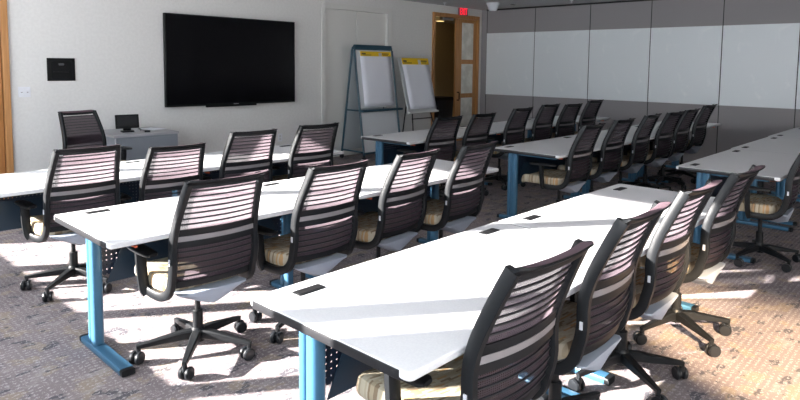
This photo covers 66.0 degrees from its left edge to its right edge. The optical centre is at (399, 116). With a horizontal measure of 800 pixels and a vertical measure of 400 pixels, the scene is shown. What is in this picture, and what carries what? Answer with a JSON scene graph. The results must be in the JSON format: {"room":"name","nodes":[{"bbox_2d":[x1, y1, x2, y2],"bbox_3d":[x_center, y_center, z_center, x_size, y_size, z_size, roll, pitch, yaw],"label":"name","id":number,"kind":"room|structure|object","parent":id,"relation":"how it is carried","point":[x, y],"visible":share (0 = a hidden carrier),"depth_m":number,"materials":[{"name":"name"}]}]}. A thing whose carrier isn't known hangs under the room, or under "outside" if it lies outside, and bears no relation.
{"room":"training room","nodes":[
{"label":"training room","id":0,"kind":"room"},
{"bbox_2d":[7,0,481,172],"bbox_3d":[-2.227,-0.594,9.084,0.120,2.745,11.600,5,7,43],"label":"wall","id":1,"kind":"structure","parent":0,"point":[116,46],"depth_m":7.84,"materials":[{"name":"paint"}]},
{"bbox_2d":[0,0,13,198],"bbox_3d":[-4.713,-0.226,6.431,0.130,2.400,1.100,5,7,43],"label":"door","id":2,"kind":"structure","parent":1,"relation":"in","point":[6,136],"depth_m":6.76,"materials":[{"name":"brown wood"}]},
{"bbox_2d":[18,87,30,96],"bbox_3d":[-4.210,-0.275,6.902,0.012,0.116,0.124,5,7,43],"label":"light switch","id":3,"kind":"object","parent":1,"relation":"attached to","point":[22,91],"visible":1,"depth_m":6.90,"materials":[{"name":"white plastic"}]},
{"bbox_2d":[46,58,74,80],"bbox_3d":[-3.937,-0.548,7.158,0.026,0.264,0.300,5,7,43],"label":"wall device","id":4,"kind":"object","parent":1,"relation":"attached to","point":[58,69],"visible":1,"depth_m":7.15,"materials":[{"name":"black plastic"}]},
{"bbox_2d":[163,13,294,106],"bbox_3d":[-2.363,-0.775,8.765,0.092,1.250,2.075,5,7,43],"label":"television","id":5,"kind":"object","parent":1,"relation":"attached to","point":[210,61],"visible":1,"depth_m":8.63,"materials":[{"name":"black"}]},
{"bbox_2d":[321,2,392,156],"bbox_3d":[-0.748,-0.614,10.633,0.115,2.560,1.640,5,7,43],"label":"door","id":6,"kind":"structure","parent":1,"relation":"in","point":[343,26],"depth_m":10.35,"materials":[{"name":"white paint"}]},
{"bbox_2d":[431,12,479,140],"bbox_3d":[0.844,-0.798,12.829,0.890,2.595,1.510,5,7,43],"label":"door","id":7,"kind":"structure","parent":1,"relation":"in","point":[467,28],"depth_m":12.79,"materials":[{"name":"brown wood"}]},
{"bbox_2d":[458,8,467,15],"bbox_3d":[1.282,-2.133,12.558,0.046,0.156,0.290,5,7,43],"label":"exit sign","id":8,"kind":"object","parent":1,"relation":"attached to","point":[461,11],"visible":1,"depth_m":12.53,"materials":[{"name":"red plastic"}]},
{"bbox_2d":[0,140,799,399],"bbox_3d":[1.658,1.164,5.613,14.900,0.100,11.900,5,7,43],"label":"floor","id":9,"kind":"structure","parent":0,"point":[43,356],"depth_m":3.56,"materials":[{"name":"carpet"}]},
{"bbox_2d":[14,144,121,301],"bbox_3d":[-2.237,0.676,4.250,0.729,1.015,0.661,5,7,43],"label":"office chair","id":10,"kind":"object","parent":9,"relation":"on","point":[74,182],"visible":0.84,"depth_m":4.06,"materials":[{"name":"black plastic"}]},
{"bbox_2d":[0,159,144,230],"bbox_3d":[-2.403,0.790,4.517,0.774,0.738,1.535,5,7,44],"label":"table","id":11,"kind":"object","parent":9,"relation":"on","point":[30,183],"visible":0.3,"depth_m":4.41,"materials":[{"name":"white laminate"}]},
{"bbox_2d":[0,185,135,230],"bbox_3d":[-2.535,0.684,4.636,0.004,0.210,1.145,5,7,44],"label":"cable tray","id":12,"kind":"object","parent":11,"relation":"on","point":[10,218],"depth_m":4.42,"materials":[{"name":"blue metal"}]},
{"bbox_2d":[58,110,132,161],"bbox_3d":[-3.209,0.468,6.501,0.730,1.035,0.629,3,6,31],"label":"office chair","id":13,"kind":"object","parent":9,"relation":"on","point":[80,130],"visible":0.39,"depth_m":6.62,"materials":[{"name":"black"}]},
{"bbox_2d":[104,127,178,194],"bbox_3d":[-3.221,0.538,7.482,0.735,0.733,0.770,5,7,43],"label":"desk","id":14,"kind":"object","parent":9,"relation":"on","point":[140,141],"visible":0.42,"depth_m":7.19,"materials":[{"name":"grey laminate"}]},
{"bbox_2d":[115,114,138,132],"bbox_3d":[-3.247,0.079,7.327,0.265,0.207,0.110,-3,6,-39],"label":"monitor","id":15,"kind":"object","parent":14,"relation":"on","point":[125,122],"visible":0.97,"depth_m":7.32,"materials":[{"name":"black plastic"}]},
{"bbox_2d":[141,127,165,129],"bbox_3d":[-3.103,0.153,7.693,0.280,0.002,0.220,3,5,26],"label":"paper sheet","id":16,"kind":"object","parent":14,"relation":"on","point":[150,128],"visible":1,"depth_m":7.71,"materials":[{"name":"white paper"}]},
{"bbox_2d":[120,142,205,204],"bbox_3d":[-1.823,0.663,4.692,0.669,0.975,0.756,-4,7,-44],"label":"office chair","id":17,"kind":"object","parent":9,"relation":"on","point":[164,173],"visible":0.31,"depth_m":4.46,"materials":[{"name":"black"}]},
{"bbox_2d":[54,180,301,377],"bbox_3d":[-1.070,0.877,3.637,0.774,0.738,1.535,5,7,44],"label":"table","id":18,"kind":"object","parent":9,"relation":"on","point":[113,229],"visible":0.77,"depth_m":3.32,"materials":[{"name":"white laminate"}]},
{"bbox_2d":[106,218,278,282],"bbox_3d":[-1.202,0.771,3.756,0.004,0.210,1.145,5,7,44],"label":"cable tray","id":19,"kind":"object","parent":18,"relation":"on","point":[123,266],"depth_m":3.43,"materials":[{"name":"blue metal"}]},
{"bbox_2d":[128,171,264,380],"bbox_3d":[-1.064,0.770,3.268,0.671,1.015,0.735,-4,7,-44],"label":"office chair","id":20,"kind":"object","parent":9,"relation":"on","point":[213,242],"visible":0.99,"depth_m":3.10,"materials":[{"name":"black plastic"}]},
{"bbox_2d":[203,129,276,182],"bbox_3d":[-1.393,0.600,5.144,0.671,1.035,0.738,-4,7,-45],"label":"office chair","id":21,"kind":"object","parent":9,"relation":"on","point":[242,155],"visible":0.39,"depth_m":4.92,"materials":[{"name":"black plastic"}]},
{"bbox_2d":[203,144,343,178],"bbox_3d":[-1.341,0.709,5.628,0.774,0.738,1.535,5,7,44],"label":"table","id":22,"kind":"object","parent":9,"relation":"on","point":[212,160],"visible":0.22,"depth_m":5.56,"materials":[{"name":"white laminate"}]},
{"bbox_2d":[204,165,287,178],"bbox_3d":[-1.473,0.603,5.747,0.004,0.210,1.145,5,7,44],"label":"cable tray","id":23,"kind":"object","parent":22,"relation":"on","point":[282,171],"depth_m":6.02,"materials":[{"name":"blue metal"}]},
{"bbox_2d":[272,122,338,227],"bbox_3d":[-0.937,0.560,5.626,0.671,1.045,0.738,-4,7,-45],"label":"office chair","id":24,"kind":"object","parent":9,"relation":"on","point":[314,148],"visible":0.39,"depth_m":5.40,"materials":[{"name":"black"}]},
{"bbox_2d":[249,159,368,343],"bbox_3d":[-0.567,0.741,3.678,0.738,1.015,0.645,5,7,43],"label":"office chair","id":25,"kind":"object","parent":9,"relation":"on","point":[324,219],"visible":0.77,"depth_m":3.49,"materials":[{"name":"black plastic"}]},
{"bbox_2d":[340,44,402,159],"bbox_3d":[-0.458,-0.251,10.358,0.620,1.886,0.940,5,7,43],"label":"easel","id":26,"kind":"object","parent":9,"relation":"on","point":[360,120],"visible":0.68,"depth_m":10.20,"materials":[{"name":"blue"}]},
{"bbox_2d":[359,51,394,105],"bbox_3d":[-0.375,-0.632,10.253,0.144,0.897,0.701,5,7,43],"label":"paper pad","id":27,"kind":"object","parent":26,"relation":"attached to","point":[377,79],"visible":1,"depth_m":10.23,"materials":[{"name":"white paper"}]},
{"bbox_2d":[359,108,402,111],"bbox_3d":[-0.304,-0.111,10.223,0.095,0.035,0.940,5,7,43],"label":"tray","id":28,"kind":"object","parent":26,"relation":"on","point":[384,109],"depth_m":10.23,"materials":[{"name":"blue"}]},
{"bbox_2d":[289,159,498,278],"bbox_3d":[-0.004,0.797,4.741,0.774,0.738,1.535,5,7,44],"label":"table","id":29,"kind":"object","parent":9,"relation":"on","point":[375,176],"visible":0.28,"depth_m":4.74,"materials":[{"name":"white laminate"}]},
{"bbox_2d":[358,196,379,212],"bbox_3d":[-0.136,0.691,4.861,0.004,0.210,1.145,5,7,44],"label":"cable tray","id":30,"kind":"object","parent":29,"relation":"on","point":[367,205],"depth_m":4.75,"materials":[{"name":"blue metal"}]},
{"bbox_2d":[354,148,439,258],"bbox_3d":[-0.126,0.705,4.175,0.730,1.015,0.629,4,6,38],"label":"office chair","id":31,"kind":"object","parent":9,"relation":"on","point":[402,204],"visible":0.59,"depth_m":3.99,"materials":[{"name":"black"}]},
{"bbox_2d":[397,58,438,131],"bbox_3d":[0.261,-0.202,11.092,0.692,1.691,0.775,5,7,43],"label":"easel","id":32,"kind":"object","parent":9,"relation":"on","point":[426,110],"visible":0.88,"depth_m":10.78,"materials":[{"name":"grey metal"}]},
{"bbox_2d":[401,58,436,108],"bbox_3d":[0.341,-0.596,11.012,0.261,0.896,0.701,5,7,43],"label":"paper pad","id":33,"kind":"object","parent":32,"relation":"on","point":[417,75],"visible":1,"depth_m":10.99,"materials":[{"name":"white paper"}]},
{"bbox_2d":[251,222,600,399],"bbox_3d":[0.265,0.987,2.495,0.774,0.738,1.535,5,7,43],"label":"table","id":34,"kind":"object","parent":9,"relation":"on","point":[404,315],"visible":0.7,"depth_m":2.18,"materials":[{"name":"white laminate"}]},
{"bbox_2d":[327,353,371,399],"bbox_3d":[0.132,0.881,2.614,0.004,0.210,1.145,5,7,43],"label":"cable tray","id":35,"kind":"object","parent":34,"relation":"on","point":[348,370],"depth_m":2.26,"materials":[{"name":"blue metal"}]},
{"bbox_2d":[361,128,494,165],"bbox_3d":[0.371,0.572,7.484,0.774,0.738,1.630,5,7,43],"label":"table","id":36,"kind":"object","parent":9,"relation":"on","point":[409,140],"visible":0.48,"depth_m":7.18,"materials":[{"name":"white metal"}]},
{"bbox_2d":[385,145,424,163],"bbox_3d":[0.237,0.467,7.601,0.004,0.210,1.240,5,7,43],"label":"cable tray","id":37,"kind":"object","parent":36,"relation":"on","point":[391,152],"depth_m":7.30,"materials":[{"name":"blue metal"}]},
{"bbox_2d":[397,115,462,195],"bbox_3d":[0.310,0.478,6.948,0.642,1.015,0.729,-4,7,-44],"label":"office chair","id":38,"kind":"object","parent":9,"relation":"on","point":[442,134],"visible":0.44,"depth_m":6.75,"materials":[{"name":"black plastic"}]},
{"bbox_2d":[434,96,452,120],"bbox_3d":[0.858,0.004,13.542,0.474,0.880,0.573,5,7,43],"label":"trash bin","id":39,"kind":"object","parent":9,"relation":"on","point":[444,104],"visible":0.46,"depth_m":13.32,"materials":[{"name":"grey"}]},
{"bbox_2d":[421,141,498,238],"bbox_3d":[0.324,0.672,4.621,0.729,1.015,0.649,4,6,39],"label":"office chair","id":40,"kind":"object","parent":9,"relation":"on","point":[464,192],"visible":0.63,"depth_m":4.44,"materials":[{"name":"black"}]},
{"bbox_2d":[439,112,495,196],"bbox_3d":[0.755,0.444,7.419,0.730,1.015,0.629,5,7,43],"label":"office chair","id":41,"kind":"object","parent":9,"relation":"on","point":[477,131],"visible":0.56,"depth_m":7.20,"materials":[{"name":"black plastic"}]},
{"bbox_2d":[356,238,593,399],"bbox_3d":[0.223,0.883,2.080,0.646,1.015,0.738,-4,7,-45],"label":"office chair","id":42,"kind":"object","parent":9,"relation":"on","point":[512,349],"visible":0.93,"depth_m":1.88,"materials":[{"name":"black plastic"}]},
{"bbox_2d":[459,121,555,185],"bbox_3d":[1.498,0.485,8.678,0.774,0.738,1.630,5,7,43],"label":"table","id":43,"kind":"object","parent":9,"relation":"on","point":[497,127],"visible":0.27,"depth_m":8.61,"materials":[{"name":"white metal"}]},
{"bbox_2d":[488,135,502,143],"bbox_3d":[1.365,0.379,8.796,0.004,0.210,1.240,5,7,43],"label":"cable tray","id":44,"kind":"object","parent":43,"relation":"on","point":[499,138],"depth_m":8.83,"materials":[{"name":"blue metal"}]},
{"bbox_2d":[485,107,532,190],"bbox_3d":[1.320,0.385,8.018,0.733,1.045,0.638,5,6,41],"label":"office chair","id":45,"kind":"object","parent":9,"relation":"on","point":[514,130],"visible":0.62,"depth_m":7.82,"materials":[{"name":"black"}]},
{"bbox_2d":[501,103,559,174],"bbox_3d":[1.797,0.338,8.520,0.730,1.065,0.629,5,7,43],"label":"office chair","id":46,"kind":"object","parent":9,"relation":"on","point":[543,122],"visible":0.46,"depth_m":8.29,"materials":[{"name":"black"}]},
{"bbox_2d":[531,103,582,137],"bbox_3d":[2.249,0.313,8.998,0.647,1.045,0.729,-4,7,-45],"label":"office chair","id":47,"kind":"object","parent":9,"relation":"on","point":[565,124],"visible":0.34,"depth_m":8.75,"materials":[{"name":"black"}]},
{"bbox_2d":[494,136,630,218],"bbox_3d":[1.753,0.660,6.609,0.774,0.738,1.630,5,7,43],"label":"table","id":48,"kind":"object","parent":9,"relation":"on","point":[552,150],"visible":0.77,"depth_m":6.28,"materials":[{"name":"white laminate"}]},
{"bbox_2d":[521,123,605,211],"bbox_3d":[1.598,0.559,6.086,0.738,1.025,0.651,5,6,41],"label":"office chair","id":49,"kind":"object","parent":9,"relation":"on","point":[578,163],"visible":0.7,"depth_m":5.92,"materials":[{"name":"black plastic"}]},
{"bbox_2d":[527,115,609,137],"bbox_3d":[2.626,0.397,9.872,0.774,0.738,1.630,5,7,43],"label":"table","id":50,"kind":"object","parent":9,"relation":"on","point":[529,132],"visible":0.11,"depth_m":9.83,"materials":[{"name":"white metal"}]},
{"bbox_2d":[552,99,603,135],"bbox_3d":[2.702,0.263,9.478,0.730,1.075,0.629,5,7,43],"label":"office chair","id":51,"kind":"object","parent":9,"relation":"on","point":[589,113],"visible":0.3,"depth_m":9.23,"materials":[{"name":"black"}]},
{"bbox_2d":[557,118,635,199],"bbox_3d":[2.088,0.516,6.606,0.730,1.035,0.629,5,7,43],"label":"office chair","id":52,"kind":"object","parent":9,"relation":"on","point":[610,155],"visible":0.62,"depth_m":6.41,"materials":[{"name":"black plastic"}]},
{"bbox_2d":[536,200,671,399],"bbox_3d":[0.674,0.839,2.550,0.738,1.035,0.644,5,6,41],"label":"office chair","id":53,"kind":"object","parent":9,"relation":"on","point":[590,322],"visible":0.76,"depth_m":2.33,"materials":[{"name":"black plastic"}]},
{"bbox_2d":[499,184,714,385],"bbox_3d":[1.320,0.905,3.613,0.774,0.738,1.535,5,7,43],"label":"table","id":54,"kind":"object","parent":9,"relation":"on","point":[590,216],"visible":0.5,"depth_m":3.49,"materials":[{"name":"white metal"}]},
{"bbox_2d":[570,127,663,195],"bbox_3d":[2.873,0.573,7.794,0.774,0.738,1.630,5,7,43],"label":"table","id":55,"kind":"object","parent":9,"relation":"on","point":[631,176],"visible":0.2,"depth_m":7.65,"materials":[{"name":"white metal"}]},
{"bbox_2d":[593,146,629,156],"bbox_3d":[2.740,0.468,7.912,0.004,0.210,1.240,5,7,43],"label":"cable tray","id":56,"kind":"object","parent":55,"relation":"on","point":[628,147],"depth_m":7.56,"materials":[{"name":"blue metal"}]},
{"bbox_2d":[593,113,661,183],"bbox_3d":[2.586,0.472,7.131,0.730,1.045,0.641,5,6,40],"label":"office chair","id":57,"kind":"object","parent":9,"relation":"on","point":[639,145],"visible":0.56,"depth_m":6.94,"materials":[{"name":"black"}]},
{"bbox_2d":[568,179,722,399],"bbox_3d":[1.134,0.801,3.055,0.734,1.035,0.632,5,7,43],"label":"office chair","id":58,"kind":"object","parent":9,"relation":"on","point":[668,255],"visible":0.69,"depth_m":2.87,"materials":[{"name":"black plastic"}]},
{"bbox_2d":[623,111,684,190],"bbox_3d":[3.066,0.438,7.604,0.629,1.045,0.730,-4,7,-45],"label":"office chair","id":59,"kind":"object","parent":9,"relation":"on","point":[663,140],"visible":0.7,"depth_m":7.43,"materials":[{"name":"black plastic"}]},
{"bbox_2d":[634,108,700,189],"bbox_3d":[3.492,0.402,8.091,0.738,1.045,0.645,5,7,43],"label":"office chair","id":60,"kind":"object","parent":9,"relation":"on","point":[681,135],"visible":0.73,"depth_m":7.93,"materials":[{"name":"black plastic"}]},
{"bbox_2d":[631,121,719,182],"bbox_3d":[3.992,0.486,8.980,0.774,0.738,1.630,5,7,43],"label":"table","id":61,"kind":"object","parent":9,"relation":"on","point":[674,164],"visible":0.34,"depth_m":8.86,"materials":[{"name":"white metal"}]},
{"bbox_2d":[657,104,717,183],"bbox_3d":[3.974,0.350,8.601,0.730,1.075,0.629,5,7,43],"label":"office chair","id":62,"kind":"object","parent":9,"relation":"on","point":[699,126],"visible":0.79,"depth_m":8.41,"materials":[{"name":"black"}]},
{"bbox_2d":[632,165,764,357],"bbox_3d":[1.641,0.768,3.574,0.729,1.025,0.650,5,7,44],"label":"office chair","id":63,"kind":"object","parent":9,"relation":"on","point":[718,230],"visible":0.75,"depth_m":3.40,"materials":[{"name":"black plastic"}]},
{"bbox_2d":[676,149,797,263],"bbox_3d":[3.163,0.762,5.564,0.774,0.738,1.630,5,7,43],"label":"table","id":64,"kind":"object","parent":9,"relation":"on","point":[718,166],"visible":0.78,"depth_m":5.35,"materials":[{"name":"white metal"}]},
{"bbox_2d":[711,177,727,196],"bbox_3d":[3.030,0.656,5.682,0.004,0.210,1.240,5,7,43],"label":"cable tray","id":65,"kind":"object","parent":64,"relation":"on","point":[717,189],"depth_m":5.47,"materials":[{"name":"blue metal"}]},
{"bbox_2d":[731,136,799,225],"bbox_3d":[4.273,0.673,6.769,0.774,0.738,1.630,5,7,43],"label":"table","id":66,"kind":"object","parent":9,"relation":"on","point":[768,144],"visible":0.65,"depth_m":6.69,"materials":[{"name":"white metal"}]},
{"bbox_2d":[732,153,799,272],"bbox_3d":[2.958,0.660,4.983,0.729,1.035,0.647,5,6,40],"label":"office chair","id":67,"kind":"object","parent":9,"relation":"on","point":[760,206],"visible":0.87,"depth_m":4.82,"materials":[{"name":"black"}]},
{"bbox_2d":[768,128,799,197],"bbox_3d":[5.383,0.585,7.973,0.774,0.738,1.630,5,7,43],"label":"table","id":68,"kind":"object","parent":9,"relation":"on","point":[795,132],"visible":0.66,"depth_m":7.81,"materials":[{"name":"white laminate"}]},
{"bbox_2d":[435,22,454,116],"bbox_3d":[0.784,-0.945,13.653,2.180,2.750,4.000,5,7,43],"label":"wall","id":69,"kind":"structure","parent":0,"point":[445,32],"depth_m":15.41,"materials":[{"name":"brown paint"}]},
{"bbox_2d":[436,17,454,23],"bbox_3d":[0.725,-2.242,13.613,1.980,0.100,4.000,5,7,43],"label":"ceiling","id":70,"kind":"structure","parent":0,"point":[437,18],"depth_m":14.79,"materials":[{"name":"brown"}]},
{"bbox_2d":[404,0,625,9],"bbox_3d":[2.445,-1.604,4.667,12.820,0.100,11.900,5,7,43],"label":"ceiling","id":71,"kind":"structure","parent":0,"point":[471,4],"depth_m":11.52,"materials":[{"name":"paint"}]},
{"bbox_2d":[486,2,499,10],"bbox_3d":[1.748,-2.062,11.586,0.244,0.150,0.244,5,7,43],"label":"ceiling sensor","id":72,"kind":"object","parent":71,"relation":"attached to","point":[492,6],"visible":1,"depth_m":11.50,"materials":[{"name":"white plastic"}]},
{"bbox_2d":[518,159,564,183],"bbox_3d":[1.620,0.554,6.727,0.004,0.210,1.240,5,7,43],"label":"chair","id":73,"kind":"object","parent":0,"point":[524,168],"depth_m":6.47,"materials":[{"name":"beige fabric"}]},
{"bbox_2d":[480,0,799,161],"bbox_3d":[6.243,-0.498,9.027,12.500,2.745,0.120,5,7,43],"label":"wall","id":74,"kind":"structure","parent":0,"point":[739,125],"depth_m":10.60,"materials":[{"name":"grey fabric"}]},
{"bbox_2d":[486,32,533,95],"bbox_3d":[2.245,-1.081,12.661,1.139,1.281,0.015,5,7,43],"label":"whiteboard","id":75,"kind":"object","parent":74,"relation":"attached to","point":[509,56],"visible":1,"depth_m":12.64,"materials":[{"name":"white plastic"}]},
{"bbox_2d":[533,30,588,98],"bbox_3d":[3.089,-1.006,11.870,1.147,1.281,0.015,5,7,43],"label":"whiteboard","id":76,"kind":"object","parent":74,"relation":"attached to","point":[560,57],"visible":1,"depth_m":11.85,"materials":[{"name":"white plastic"}]},
{"bbox_2d":[487,0,653,10],"bbox_3d":[6.295,-1.840,8.776,12.256,0.028,0.030,5,7,43],"label":"trim","id":77,"kind":"structure","parent":74,"relation":"attached to","point":[626,0],"depth_m":11.58,"materials":[{"name":"black"}]},
{"bbox_2d":[588,28,649,101],"bbox_3d":[3.922,-0.932,11.089,1.110,1.281,0.015,5,7,43],"label":"whiteboard","id":78,"kind":"object","parent":74,"relation":"attached to","point":[618,58],"visible":1,"depth_m":11.06,"materials":[{"name":"white plastic"}]},
{"bbox_2d":[485,0,799,152],"bbox_3d":[5.532,-0.540,9.610,10.188,2.715,0.003,5,7,43],"label":"trim","id":79,"kind":"structure","parent":74,"relation":"attached to","point":[724,0],"depth_m":10.64,"materials":[{"name":"black metal"}]},
{"bbox_2d":[648,26,721,104],"bbox_3d":[4.750,-0.858,10.312,1.133,1.281,0.015,5,7,43],"label":"whiteboard","id":80,"kind":"object","parent":74,"relation":"attached to","point":[684,68],"visible":0.94,"depth_m":10.29,"materials":[{"name":"white plastic"}]},
{"bbox_2d":[719,23,799,108],"bbox_3d":[5.555,-0.787,9.557,1.047,1.281,0.015,5,7,43],"label":"whiteboard","id":81,"kind":"object","parent":74,"relation":"attached to","point":[759,62],"visible":1,"depth_m":9.53,"materials":[{"name":"white plastic"}]},
{"bbox_2d":[796,50,799,108],"bbox_3d":[6.353,-0.716,8.809,1.114,1.281,0.015,5,7,43],"label":"whiteboard","id":82,"kind":"object","parent":74,"relation":"attached to","point":[798,81],"visible":1,"depth_m":9.20,"materials":[{"name":"white plastic"}]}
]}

